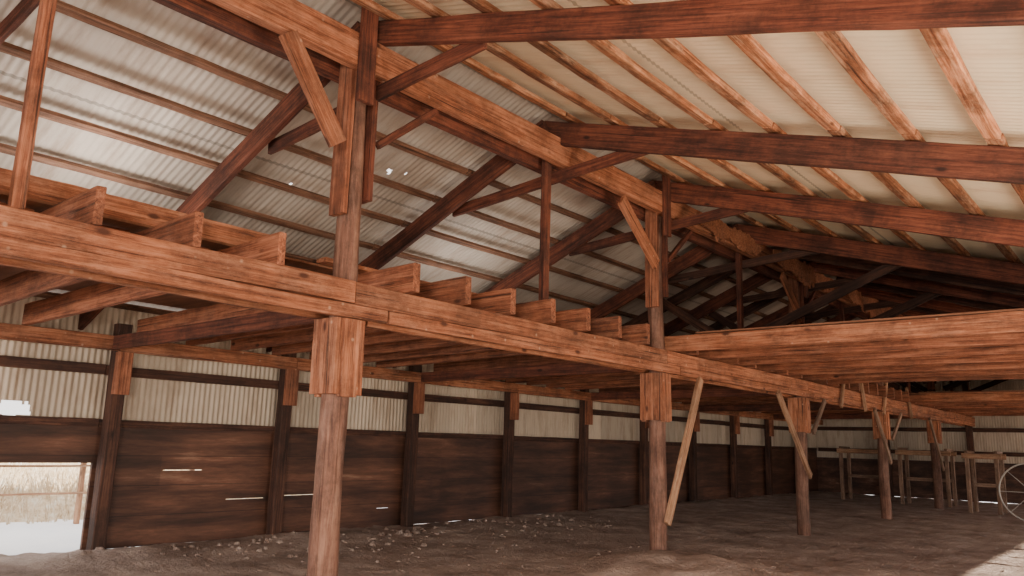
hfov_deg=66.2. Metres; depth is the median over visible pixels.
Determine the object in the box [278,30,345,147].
knee brace
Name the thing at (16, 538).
snow
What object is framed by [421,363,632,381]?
cross beam
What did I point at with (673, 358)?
plank
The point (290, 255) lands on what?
purlin
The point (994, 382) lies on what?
strut
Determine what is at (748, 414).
beam
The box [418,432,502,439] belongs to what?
girt
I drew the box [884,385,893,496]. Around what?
wall post
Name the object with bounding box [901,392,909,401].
joist
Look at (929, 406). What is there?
joist
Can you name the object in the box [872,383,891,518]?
timber post
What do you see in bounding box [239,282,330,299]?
plank
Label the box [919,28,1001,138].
purlin
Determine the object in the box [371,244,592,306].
purlin
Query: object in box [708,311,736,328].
strut
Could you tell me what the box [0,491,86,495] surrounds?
fence rail
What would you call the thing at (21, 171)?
post
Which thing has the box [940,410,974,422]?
plank
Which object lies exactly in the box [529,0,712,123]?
purlin
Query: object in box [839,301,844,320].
post
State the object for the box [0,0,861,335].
ceiling
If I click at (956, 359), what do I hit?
joist
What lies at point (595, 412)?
girt
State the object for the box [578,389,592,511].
wall post
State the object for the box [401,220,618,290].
purlin
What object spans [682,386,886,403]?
joist
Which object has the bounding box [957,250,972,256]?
purlin
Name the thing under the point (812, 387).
plank
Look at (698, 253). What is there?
rafter
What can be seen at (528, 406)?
girt
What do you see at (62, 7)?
purlin
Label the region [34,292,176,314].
purlin
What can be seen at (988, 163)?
rafter
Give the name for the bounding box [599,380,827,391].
joist
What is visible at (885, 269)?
strut
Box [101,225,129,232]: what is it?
board
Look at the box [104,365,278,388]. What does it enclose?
girt
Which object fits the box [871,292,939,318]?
strut
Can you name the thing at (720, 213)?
tie
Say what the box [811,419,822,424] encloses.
beam
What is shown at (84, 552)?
clod
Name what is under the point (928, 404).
joist
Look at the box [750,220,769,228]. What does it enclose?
purlin
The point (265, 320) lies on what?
cross beam
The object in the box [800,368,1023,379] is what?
joist
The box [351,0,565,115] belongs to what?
purlin
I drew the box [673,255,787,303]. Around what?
purlin
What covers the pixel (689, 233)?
knee brace
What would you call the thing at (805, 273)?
board
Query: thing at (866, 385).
joist
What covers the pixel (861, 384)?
brace
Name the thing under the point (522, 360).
joist
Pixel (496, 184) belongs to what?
purlin
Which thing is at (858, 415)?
cross beam
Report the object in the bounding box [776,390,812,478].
diagonal brace
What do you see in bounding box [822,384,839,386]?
joist
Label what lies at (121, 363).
wall post
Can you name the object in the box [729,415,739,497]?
wall post
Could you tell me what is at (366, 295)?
plank
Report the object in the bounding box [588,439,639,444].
girt
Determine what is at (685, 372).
plank
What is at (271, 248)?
joist
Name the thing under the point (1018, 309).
joist
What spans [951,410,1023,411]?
joist
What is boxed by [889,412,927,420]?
plank
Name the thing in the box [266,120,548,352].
rafter
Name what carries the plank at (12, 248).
attached to the timber post at (336, 373)
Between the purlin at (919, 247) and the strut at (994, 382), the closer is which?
the purlin at (919, 247)
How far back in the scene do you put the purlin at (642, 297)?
16.72 m
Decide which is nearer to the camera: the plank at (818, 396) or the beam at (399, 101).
the beam at (399, 101)
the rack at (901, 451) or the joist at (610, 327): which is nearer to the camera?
the joist at (610, 327)
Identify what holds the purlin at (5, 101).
on the rafter
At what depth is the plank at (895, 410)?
21.27 m
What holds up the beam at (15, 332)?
attached to the wall post
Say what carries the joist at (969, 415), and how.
on the plank at (944, 414)
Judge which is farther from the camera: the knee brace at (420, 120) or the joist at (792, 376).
the joist at (792, 376)
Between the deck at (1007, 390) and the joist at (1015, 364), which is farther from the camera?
the deck at (1007, 390)
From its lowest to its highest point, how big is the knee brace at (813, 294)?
0.651 m
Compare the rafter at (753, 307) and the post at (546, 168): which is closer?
the post at (546, 168)
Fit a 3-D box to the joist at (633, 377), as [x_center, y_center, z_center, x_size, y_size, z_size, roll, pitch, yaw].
[2.396,1.626,15.136,5.351,0.290,0.097,-9,-15,39]
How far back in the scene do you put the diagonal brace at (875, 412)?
18.32 m
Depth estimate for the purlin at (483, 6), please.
7.31 m
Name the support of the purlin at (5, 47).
on the rafter
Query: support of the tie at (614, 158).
attached to the rafter at (988, 163)
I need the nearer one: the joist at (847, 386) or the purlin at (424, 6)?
the purlin at (424, 6)
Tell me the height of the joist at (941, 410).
0.284 m
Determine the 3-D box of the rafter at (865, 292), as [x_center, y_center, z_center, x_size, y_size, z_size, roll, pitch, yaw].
[10.775,0.793,14.700,9.023,2.931,0.105,-8,-14,39]
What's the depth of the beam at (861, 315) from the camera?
18.08 m
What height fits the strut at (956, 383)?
1.106 m
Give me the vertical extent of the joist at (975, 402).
0.231 m
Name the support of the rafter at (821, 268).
on the beam at (844, 299)
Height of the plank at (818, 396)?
0.126 m
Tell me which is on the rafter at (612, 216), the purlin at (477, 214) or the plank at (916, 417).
the purlin at (477, 214)
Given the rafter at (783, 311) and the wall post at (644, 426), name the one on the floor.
the wall post at (644, 426)
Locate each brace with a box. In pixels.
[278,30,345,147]
[376,108,438,149]
[618,195,659,268]
[664,377,703,525]
[668,230,692,262]
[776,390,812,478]
[779,272,802,322]
[807,291,816,303]
[811,399,825,434]
[839,384,844,407]
[860,383,867,411]
[873,407,892,463]
[882,383,887,414]
[891,412,902,440]
[905,387,912,418]
[928,417,944,470]
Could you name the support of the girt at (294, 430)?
attached to the wall at (170, 486)
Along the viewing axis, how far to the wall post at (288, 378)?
12.08 m
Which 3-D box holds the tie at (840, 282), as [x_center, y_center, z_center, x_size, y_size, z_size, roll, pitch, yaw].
[5.585,0.065,15.630,3.082,0.375,0.051,-8,-14,39]
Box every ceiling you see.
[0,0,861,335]
[373,0,1023,263]
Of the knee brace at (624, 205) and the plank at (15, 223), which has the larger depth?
the knee brace at (624, 205)
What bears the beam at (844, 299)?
attached to the timber post at (883, 467)
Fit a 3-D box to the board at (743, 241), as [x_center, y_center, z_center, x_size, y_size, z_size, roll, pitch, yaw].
[3.554,-0.817,12.668,0.044,0.400,2.300,-8,-14,39]
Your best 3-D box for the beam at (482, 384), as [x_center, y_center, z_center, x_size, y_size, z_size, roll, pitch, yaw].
[-0.771,1.877,15.429,0.081,0.204,2.725,-8,-14,39]
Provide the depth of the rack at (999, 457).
21.52 m
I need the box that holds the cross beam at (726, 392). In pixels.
[591,388,775,399]
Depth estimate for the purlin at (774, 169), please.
9.54 m
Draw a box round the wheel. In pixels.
[998,463,1023,520]
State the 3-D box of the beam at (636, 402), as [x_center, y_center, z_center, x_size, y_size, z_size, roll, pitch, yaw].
[2.722,2.791,19.539,0.085,0.197,2.725,-8,-14,39]
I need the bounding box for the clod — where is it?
[80,514,1023,572]
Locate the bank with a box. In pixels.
[0,463,312,522]
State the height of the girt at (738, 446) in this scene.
0.105 m
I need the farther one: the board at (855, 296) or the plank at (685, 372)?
the board at (855, 296)
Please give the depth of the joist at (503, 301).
9.65 m
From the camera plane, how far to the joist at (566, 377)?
15.15 m
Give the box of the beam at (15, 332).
[0,323,119,350]
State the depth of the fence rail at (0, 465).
13.06 m
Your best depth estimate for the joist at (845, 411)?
25.20 m
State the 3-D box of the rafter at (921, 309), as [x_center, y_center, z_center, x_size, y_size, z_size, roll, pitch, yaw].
[11.801,1.056,15.548,8.556,2.755,0.088,-8,-14,39]
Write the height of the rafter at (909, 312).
2.934 m
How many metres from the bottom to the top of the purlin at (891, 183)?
0.097 m
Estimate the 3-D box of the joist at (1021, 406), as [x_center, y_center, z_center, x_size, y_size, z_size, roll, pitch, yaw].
[14.815,2.989,20.416,7.590,0.242,0.078,-8,-14,39]
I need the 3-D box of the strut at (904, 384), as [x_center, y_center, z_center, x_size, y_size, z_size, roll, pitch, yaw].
[11.819,2.783,24.396,1.684,1.177,0.055,-8,-14,39]
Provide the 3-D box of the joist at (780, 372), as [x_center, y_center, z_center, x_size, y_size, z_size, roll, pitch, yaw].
[2.837,1.744,15.655,5.351,0.282,0.092,-9,-15,39]
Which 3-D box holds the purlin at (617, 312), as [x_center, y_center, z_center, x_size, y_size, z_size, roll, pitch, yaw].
[3.274,0.788,17.221,0.100,0.087,5.450,-8,-14,39]
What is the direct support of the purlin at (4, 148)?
on the rafter
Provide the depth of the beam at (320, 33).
6.58 m
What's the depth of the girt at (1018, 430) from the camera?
28.22 m
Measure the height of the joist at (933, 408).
0.282 m
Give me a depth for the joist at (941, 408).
22.68 m
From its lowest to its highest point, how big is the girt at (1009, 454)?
0.153 m
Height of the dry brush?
1.444 m
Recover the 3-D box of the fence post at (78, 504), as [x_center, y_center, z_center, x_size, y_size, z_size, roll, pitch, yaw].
[-7.427,3.468,13.528,0.085,1.200,0.084,-8,-14,39]
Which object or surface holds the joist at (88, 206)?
on the beam at (15, 332)
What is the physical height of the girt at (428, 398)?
0.146 m
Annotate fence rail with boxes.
[0,465,89,466]
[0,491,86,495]
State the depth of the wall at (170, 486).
13.30 m
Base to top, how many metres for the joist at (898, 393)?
0.284 m
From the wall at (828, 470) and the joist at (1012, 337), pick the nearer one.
the joist at (1012, 337)
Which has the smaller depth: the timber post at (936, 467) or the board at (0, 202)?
the board at (0, 202)
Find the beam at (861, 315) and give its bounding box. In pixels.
[809,290,869,319]
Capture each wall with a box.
[0,296,814,447]
[0,424,817,549]
[815,379,1023,463]
[817,457,1023,503]
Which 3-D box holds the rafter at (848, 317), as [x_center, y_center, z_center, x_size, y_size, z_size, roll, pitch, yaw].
[6.848,1.829,21.219,5.839,2.638,0.076,-8,-14,39]
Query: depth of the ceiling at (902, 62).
6.96 m
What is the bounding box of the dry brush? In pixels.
[0,463,242,524]
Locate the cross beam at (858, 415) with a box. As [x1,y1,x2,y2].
[773,413,915,418]
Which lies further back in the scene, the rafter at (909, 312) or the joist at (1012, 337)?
the rafter at (909, 312)
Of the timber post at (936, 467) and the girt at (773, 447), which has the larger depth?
the girt at (773, 447)
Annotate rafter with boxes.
[78,21,359,329]
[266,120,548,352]
[377,0,1023,46]
[393,180,658,367]
[545,121,1023,184]
[590,224,738,318]
[622,261,735,325]
[655,180,1023,246]
[664,273,772,335]
[693,287,784,334]
[737,224,1023,284]
[744,296,815,327]
[789,249,1023,295]
[799,259,1023,307]
[805,305,836,323]
[823,313,855,322]
[836,277,1017,309]
[857,287,990,312]
[877,299,951,313]
[891,307,935,315]
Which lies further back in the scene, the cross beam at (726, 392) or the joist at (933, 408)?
the joist at (933, 408)
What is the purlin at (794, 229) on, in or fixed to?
on the rafter at (821, 268)
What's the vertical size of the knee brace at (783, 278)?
0.831 m
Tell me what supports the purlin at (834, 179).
on the rafter at (987, 229)
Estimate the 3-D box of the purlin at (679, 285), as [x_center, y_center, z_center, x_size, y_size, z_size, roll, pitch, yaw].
[4.196,0.182,16.572,0.100,0.087,5.450,-8,-14,39]
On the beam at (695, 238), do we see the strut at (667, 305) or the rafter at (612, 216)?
the rafter at (612, 216)
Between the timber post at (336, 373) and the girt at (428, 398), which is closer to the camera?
the timber post at (336, 373)
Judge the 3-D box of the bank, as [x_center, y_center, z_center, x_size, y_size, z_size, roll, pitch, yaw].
[-9.746,4.757,19.207,9.800,1.408,34.000,-8,-14,39]
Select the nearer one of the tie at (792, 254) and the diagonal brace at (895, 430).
the tie at (792, 254)
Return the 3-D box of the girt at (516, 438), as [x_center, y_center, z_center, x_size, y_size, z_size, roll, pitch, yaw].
[0.724,3.356,17.431,0.056,0.108,2.725,-8,-14,39]
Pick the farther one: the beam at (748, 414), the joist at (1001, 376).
the beam at (748, 414)
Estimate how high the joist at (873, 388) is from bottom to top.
0.290 m
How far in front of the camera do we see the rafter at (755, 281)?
16.42 m
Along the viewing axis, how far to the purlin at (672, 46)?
6.55 m
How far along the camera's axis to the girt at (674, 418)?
22.23 m
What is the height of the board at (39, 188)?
0.211 m
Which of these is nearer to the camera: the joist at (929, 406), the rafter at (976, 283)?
the rafter at (976, 283)
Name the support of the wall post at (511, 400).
on the floor
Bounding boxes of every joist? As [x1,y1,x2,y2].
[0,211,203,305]
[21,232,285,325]
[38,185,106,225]
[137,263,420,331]
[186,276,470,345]
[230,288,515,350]
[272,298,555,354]
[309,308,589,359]
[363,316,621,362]
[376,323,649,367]
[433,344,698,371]
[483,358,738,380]
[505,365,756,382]
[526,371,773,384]
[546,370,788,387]
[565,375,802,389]
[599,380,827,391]
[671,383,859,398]
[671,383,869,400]
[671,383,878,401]
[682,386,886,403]
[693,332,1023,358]
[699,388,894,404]
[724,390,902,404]
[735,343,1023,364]
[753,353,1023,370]
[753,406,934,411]
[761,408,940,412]
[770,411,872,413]
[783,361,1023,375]
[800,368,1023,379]
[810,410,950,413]
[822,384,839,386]
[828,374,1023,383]
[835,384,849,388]
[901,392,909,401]
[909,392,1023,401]
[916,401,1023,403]
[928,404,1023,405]
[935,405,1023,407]
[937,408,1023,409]
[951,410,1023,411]
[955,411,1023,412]
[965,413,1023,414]
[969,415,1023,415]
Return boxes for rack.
[837,446,890,499]
[895,448,957,506]
[961,450,1007,514]
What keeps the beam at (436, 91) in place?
attached to the timber post at (655, 387)
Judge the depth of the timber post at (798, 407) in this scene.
14.79 m
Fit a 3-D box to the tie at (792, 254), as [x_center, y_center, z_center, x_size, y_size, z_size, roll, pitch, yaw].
[3.890,-0.378,13.636,3.082,0.375,0.051,-8,-14,39]
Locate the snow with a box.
[0,463,449,554]
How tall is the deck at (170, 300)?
0.020 m
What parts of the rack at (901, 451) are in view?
leg, leg, rail, rail, leg, leg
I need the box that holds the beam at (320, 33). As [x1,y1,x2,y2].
[207,0,359,70]
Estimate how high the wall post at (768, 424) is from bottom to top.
2.950 m
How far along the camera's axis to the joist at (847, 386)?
16.58 m
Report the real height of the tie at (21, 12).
0.376 m
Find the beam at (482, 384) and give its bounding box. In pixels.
[424,379,517,392]
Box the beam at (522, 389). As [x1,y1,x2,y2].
[518,384,590,400]
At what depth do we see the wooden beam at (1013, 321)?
9.53 m
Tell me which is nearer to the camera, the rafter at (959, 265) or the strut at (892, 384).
the rafter at (959, 265)
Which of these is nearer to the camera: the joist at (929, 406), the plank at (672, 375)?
the plank at (672, 375)
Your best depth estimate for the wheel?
18.87 m
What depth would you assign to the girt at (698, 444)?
23.65 m
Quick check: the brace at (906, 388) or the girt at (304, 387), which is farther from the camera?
the brace at (906, 388)
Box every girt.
[0,355,105,373]
[0,415,98,425]
[97,419,274,432]
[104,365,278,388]
[290,427,405,436]
[298,383,407,399]
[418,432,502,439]
[424,394,503,406]
[514,436,578,442]
[519,403,578,413]
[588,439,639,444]
[593,409,639,418]
[648,441,681,445]
[672,416,687,421]
[697,443,729,447]
[700,419,729,425]
[737,445,764,448]
[740,423,763,428]
[772,446,793,449]
[774,426,788,430]
[817,427,1023,432]
[818,447,1023,456]
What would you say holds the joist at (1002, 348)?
on the girder
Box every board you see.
[0,167,269,244]
[0,202,33,211]
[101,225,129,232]
[316,257,477,294]
[700,219,761,254]
[773,249,833,291]
[847,290,902,317]
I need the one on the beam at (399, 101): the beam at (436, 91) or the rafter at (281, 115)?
the rafter at (281, 115)
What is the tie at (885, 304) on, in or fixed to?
attached to the rafter at (865, 292)
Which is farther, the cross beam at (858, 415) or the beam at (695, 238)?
the cross beam at (858, 415)
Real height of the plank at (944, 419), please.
0.130 m
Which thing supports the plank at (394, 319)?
attached to the timber post at (655, 387)
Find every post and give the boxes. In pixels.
[8,0,56,209]
[73,463,86,523]
[86,323,133,549]
[266,353,298,534]
[307,7,379,575]
[400,365,424,526]
[501,392,518,516]
[539,159,551,324]
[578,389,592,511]
[639,407,648,504]
[640,175,671,550]
[688,411,699,500]
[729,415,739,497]
[735,251,743,328]
[764,413,773,495]
[787,260,810,535]
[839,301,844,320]
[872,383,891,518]
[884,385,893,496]
[906,382,910,392]
[926,381,943,509]
[962,382,978,501]
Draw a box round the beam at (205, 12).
[152,0,339,83]
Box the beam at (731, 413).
[699,411,738,415]
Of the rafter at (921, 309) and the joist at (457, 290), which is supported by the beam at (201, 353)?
the joist at (457, 290)
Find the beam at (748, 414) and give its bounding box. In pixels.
[739,411,772,419]
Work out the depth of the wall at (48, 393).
12.01 m
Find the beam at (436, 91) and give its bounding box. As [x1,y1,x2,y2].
[375,42,661,215]
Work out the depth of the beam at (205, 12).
6.52 m
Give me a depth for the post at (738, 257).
13.40 m
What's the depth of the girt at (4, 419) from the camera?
9.77 m
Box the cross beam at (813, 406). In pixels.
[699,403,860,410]
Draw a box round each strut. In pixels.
[644,295,714,330]
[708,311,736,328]
[762,264,900,326]
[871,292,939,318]
[888,382,899,389]
[896,382,922,392]
[943,380,971,390]
[968,379,1008,390]
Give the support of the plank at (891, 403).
attached to the timber post at (883, 467)
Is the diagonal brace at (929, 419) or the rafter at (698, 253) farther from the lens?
the diagonal brace at (929, 419)
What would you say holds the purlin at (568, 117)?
on the rafter at (987, 229)
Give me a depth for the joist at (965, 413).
25.01 m
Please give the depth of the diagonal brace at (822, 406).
15.15 m
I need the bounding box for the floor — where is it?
[0,491,1023,575]
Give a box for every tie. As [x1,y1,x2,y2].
[0,0,39,44]
[268,43,486,154]
[452,151,647,216]
[569,208,746,255]
[668,250,819,283]
[723,278,852,306]
[805,301,901,319]
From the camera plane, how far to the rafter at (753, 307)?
17.44 m
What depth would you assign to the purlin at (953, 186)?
8.24 m
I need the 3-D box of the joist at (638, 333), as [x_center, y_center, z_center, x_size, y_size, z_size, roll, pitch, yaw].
[-0.270,0.929,12.000,5.351,0.284,0.097,-9,-15,39]
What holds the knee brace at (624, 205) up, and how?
attached to the beam at (436, 91)
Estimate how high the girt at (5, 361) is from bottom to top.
0.146 m
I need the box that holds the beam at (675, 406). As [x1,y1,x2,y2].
[671,402,698,411]
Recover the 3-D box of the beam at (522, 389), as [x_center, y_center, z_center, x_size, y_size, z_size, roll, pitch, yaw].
[0.975,2.335,17.484,0.076,0.199,2.725,-8,-14,39]
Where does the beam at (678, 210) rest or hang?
attached to the timber post at (655, 387)
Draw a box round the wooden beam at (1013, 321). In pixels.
[664,311,1023,351]
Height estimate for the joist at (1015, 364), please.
0.232 m
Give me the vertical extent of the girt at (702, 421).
0.140 m
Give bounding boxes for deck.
[0,191,358,308]
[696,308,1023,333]
[918,390,1023,392]
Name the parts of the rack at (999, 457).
leg, leg, rail, rail, leg, leg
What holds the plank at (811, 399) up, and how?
on the timber post at (883, 467)
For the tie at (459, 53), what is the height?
0.376 m
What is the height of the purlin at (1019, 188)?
0.097 m
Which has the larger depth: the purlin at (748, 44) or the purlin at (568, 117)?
the purlin at (568, 117)
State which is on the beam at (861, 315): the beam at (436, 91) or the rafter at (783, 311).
the rafter at (783, 311)
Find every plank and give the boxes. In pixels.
[0,204,355,302]
[0,236,387,323]
[0,257,365,323]
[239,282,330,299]
[350,282,666,363]
[365,321,648,372]
[385,311,679,374]
[667,350,807,390]
[667,373,794,397]
[679,367,814,398]
[808,381,887,405]
[810,398,872,410]
[815,393,892,411]
[887,399,939,415]
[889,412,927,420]
[891,408,942,420]
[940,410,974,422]
[941,421,964,426]
[943,417,974,426]
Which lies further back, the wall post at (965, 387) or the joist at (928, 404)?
the wall post at (965, 387)
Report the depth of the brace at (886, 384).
18.63 m
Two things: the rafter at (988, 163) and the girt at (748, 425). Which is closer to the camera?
the rafter at (988, 163)
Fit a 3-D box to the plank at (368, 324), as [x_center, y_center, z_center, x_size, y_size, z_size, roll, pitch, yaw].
[0.390,0.752,9.291,0.079,0.125,5.450,-8,-14,39]
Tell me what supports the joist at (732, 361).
on the beam at (482, 384)
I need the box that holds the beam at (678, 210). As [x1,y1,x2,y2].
[671,202,798,280]
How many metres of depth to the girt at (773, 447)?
27.79 m
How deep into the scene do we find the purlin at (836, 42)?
5.71 m
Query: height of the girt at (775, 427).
0.144 m
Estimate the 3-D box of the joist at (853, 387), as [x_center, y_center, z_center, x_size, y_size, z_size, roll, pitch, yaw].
[5.501,2.438,18.790,5.351,0.278,0.104,-9,-15,39]
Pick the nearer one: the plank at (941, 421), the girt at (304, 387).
the girt at (304, 387)
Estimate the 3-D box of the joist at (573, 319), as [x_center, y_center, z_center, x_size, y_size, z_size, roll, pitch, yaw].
[-1.157,0.700,10.956,5.351,0.282,0.092,-9,-15,39]
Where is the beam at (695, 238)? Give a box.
[642,220,786,282]
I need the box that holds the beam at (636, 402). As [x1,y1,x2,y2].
[591,399,639,405]
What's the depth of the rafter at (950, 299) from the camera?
14.94 m
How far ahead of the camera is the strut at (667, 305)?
14.15 m
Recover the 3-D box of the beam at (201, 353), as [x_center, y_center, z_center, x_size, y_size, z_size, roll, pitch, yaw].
[-4.264,0.966,11.320,0.076,0.199,2.725,-8,-14,39]
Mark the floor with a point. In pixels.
(991, 543)
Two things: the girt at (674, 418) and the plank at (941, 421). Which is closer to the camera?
the girt at (674, 418)
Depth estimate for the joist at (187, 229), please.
7.02 m
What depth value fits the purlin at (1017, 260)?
10.87 m
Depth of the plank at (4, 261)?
5.71 m
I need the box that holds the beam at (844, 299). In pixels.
[801,277,868,314]
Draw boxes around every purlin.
[0,41,434,200]
[0,95,402,225]
[0,143,373,248]
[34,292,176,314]
[56,0,467,174]
[285,252,331,266]
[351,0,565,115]
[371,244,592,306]
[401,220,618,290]
[404,0,609,118]
[432,195,644,274]
[463,0,658,120]
[465,169,670,254]
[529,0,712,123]
[559,112,755,223]
[591,303,697,333]
[602,114,792,228]
[604,0,772,126]
[616,288,716,321]
[644,274,763,316]
[650,117,830,233]
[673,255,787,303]
[703,119,872,239]
[728,34,839,130]
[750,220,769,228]
[762,122,917,245]
[786,226,803,232]
[815,31,915,133]
[824,231,842,238]
[827,125,965,252]
[865,237,882,243]
[901,129,1016,259]
[909,243,926,250]
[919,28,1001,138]
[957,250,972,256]
[985,133,1023,203]
[1007,256,1022,263]
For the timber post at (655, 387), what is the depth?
10.81 m
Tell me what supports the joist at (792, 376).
on the beam at (522, 389)
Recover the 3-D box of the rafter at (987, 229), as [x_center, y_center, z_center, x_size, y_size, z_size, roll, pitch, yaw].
[5.485,-0.589,8.475,9.023,2.931,0.105,-8,-14,39]
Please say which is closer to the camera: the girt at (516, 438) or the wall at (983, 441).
the girt at (516, 438)
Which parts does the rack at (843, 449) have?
leg, leg, rail, rail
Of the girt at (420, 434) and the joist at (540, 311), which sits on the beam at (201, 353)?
the joist at (540, 311)
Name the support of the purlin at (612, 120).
on the rafter at (987, 229)
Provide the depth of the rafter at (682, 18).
5.03 m
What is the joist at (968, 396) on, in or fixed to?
on the girder
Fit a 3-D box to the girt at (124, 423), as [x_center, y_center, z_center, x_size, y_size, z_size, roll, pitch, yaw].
[-4.516,1.988,11.267,0.056,0.108,2.725,-8,-14,39]
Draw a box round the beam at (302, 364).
[297,358,423,382]
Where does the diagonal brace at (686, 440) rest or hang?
attached to the timber post at (655, 387)
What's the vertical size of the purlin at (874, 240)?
0.101 m
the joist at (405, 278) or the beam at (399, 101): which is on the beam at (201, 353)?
the joist at (405, 278)
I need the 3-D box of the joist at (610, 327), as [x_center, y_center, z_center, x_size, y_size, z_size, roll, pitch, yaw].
[-0.712,0.815,11.480,5.351,0.278,0.104,-9,-15,39]
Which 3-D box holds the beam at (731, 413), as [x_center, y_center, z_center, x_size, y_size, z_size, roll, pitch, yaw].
[6.215,3.703,23.648,0.076,0.199,2.725,-8,-14,39]
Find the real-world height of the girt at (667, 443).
0.114 m
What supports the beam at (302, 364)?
attached to the wall post at (288, 378)
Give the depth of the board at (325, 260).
7.72 m
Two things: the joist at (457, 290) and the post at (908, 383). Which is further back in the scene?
the post at (908, 383)
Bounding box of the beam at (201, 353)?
[119,343,296,369]
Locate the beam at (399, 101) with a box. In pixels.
[380,82,644,219]
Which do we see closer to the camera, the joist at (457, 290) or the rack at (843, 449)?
the joist at (457, 290)
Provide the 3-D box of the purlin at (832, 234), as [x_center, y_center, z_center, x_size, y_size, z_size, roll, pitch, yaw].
[6.756,-0.431,14.532,0.136,0.101,5.450,-8,-14,39]
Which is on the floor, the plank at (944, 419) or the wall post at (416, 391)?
the wall post at (416, 391)
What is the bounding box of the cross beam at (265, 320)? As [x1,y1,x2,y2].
[112,312,314,348]
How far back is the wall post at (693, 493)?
22.31 m
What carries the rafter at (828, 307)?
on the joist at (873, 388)
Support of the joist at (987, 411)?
on the girder
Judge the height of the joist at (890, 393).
0.278 m
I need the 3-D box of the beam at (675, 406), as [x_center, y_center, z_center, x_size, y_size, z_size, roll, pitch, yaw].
[4.468,3.244,21.594,0.081,0.205,2.725,-8,-14,39]
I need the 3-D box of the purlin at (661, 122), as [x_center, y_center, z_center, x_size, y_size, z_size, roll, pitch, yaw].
[3.265,-1.344,10.421,0.143,0.097,5.450,-8,-14,39]
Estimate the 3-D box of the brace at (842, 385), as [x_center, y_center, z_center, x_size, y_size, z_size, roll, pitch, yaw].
[6.904,2.099,16.395,0.053,0.816,0.434,-8,-14,39]
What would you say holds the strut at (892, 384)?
attached to the tie

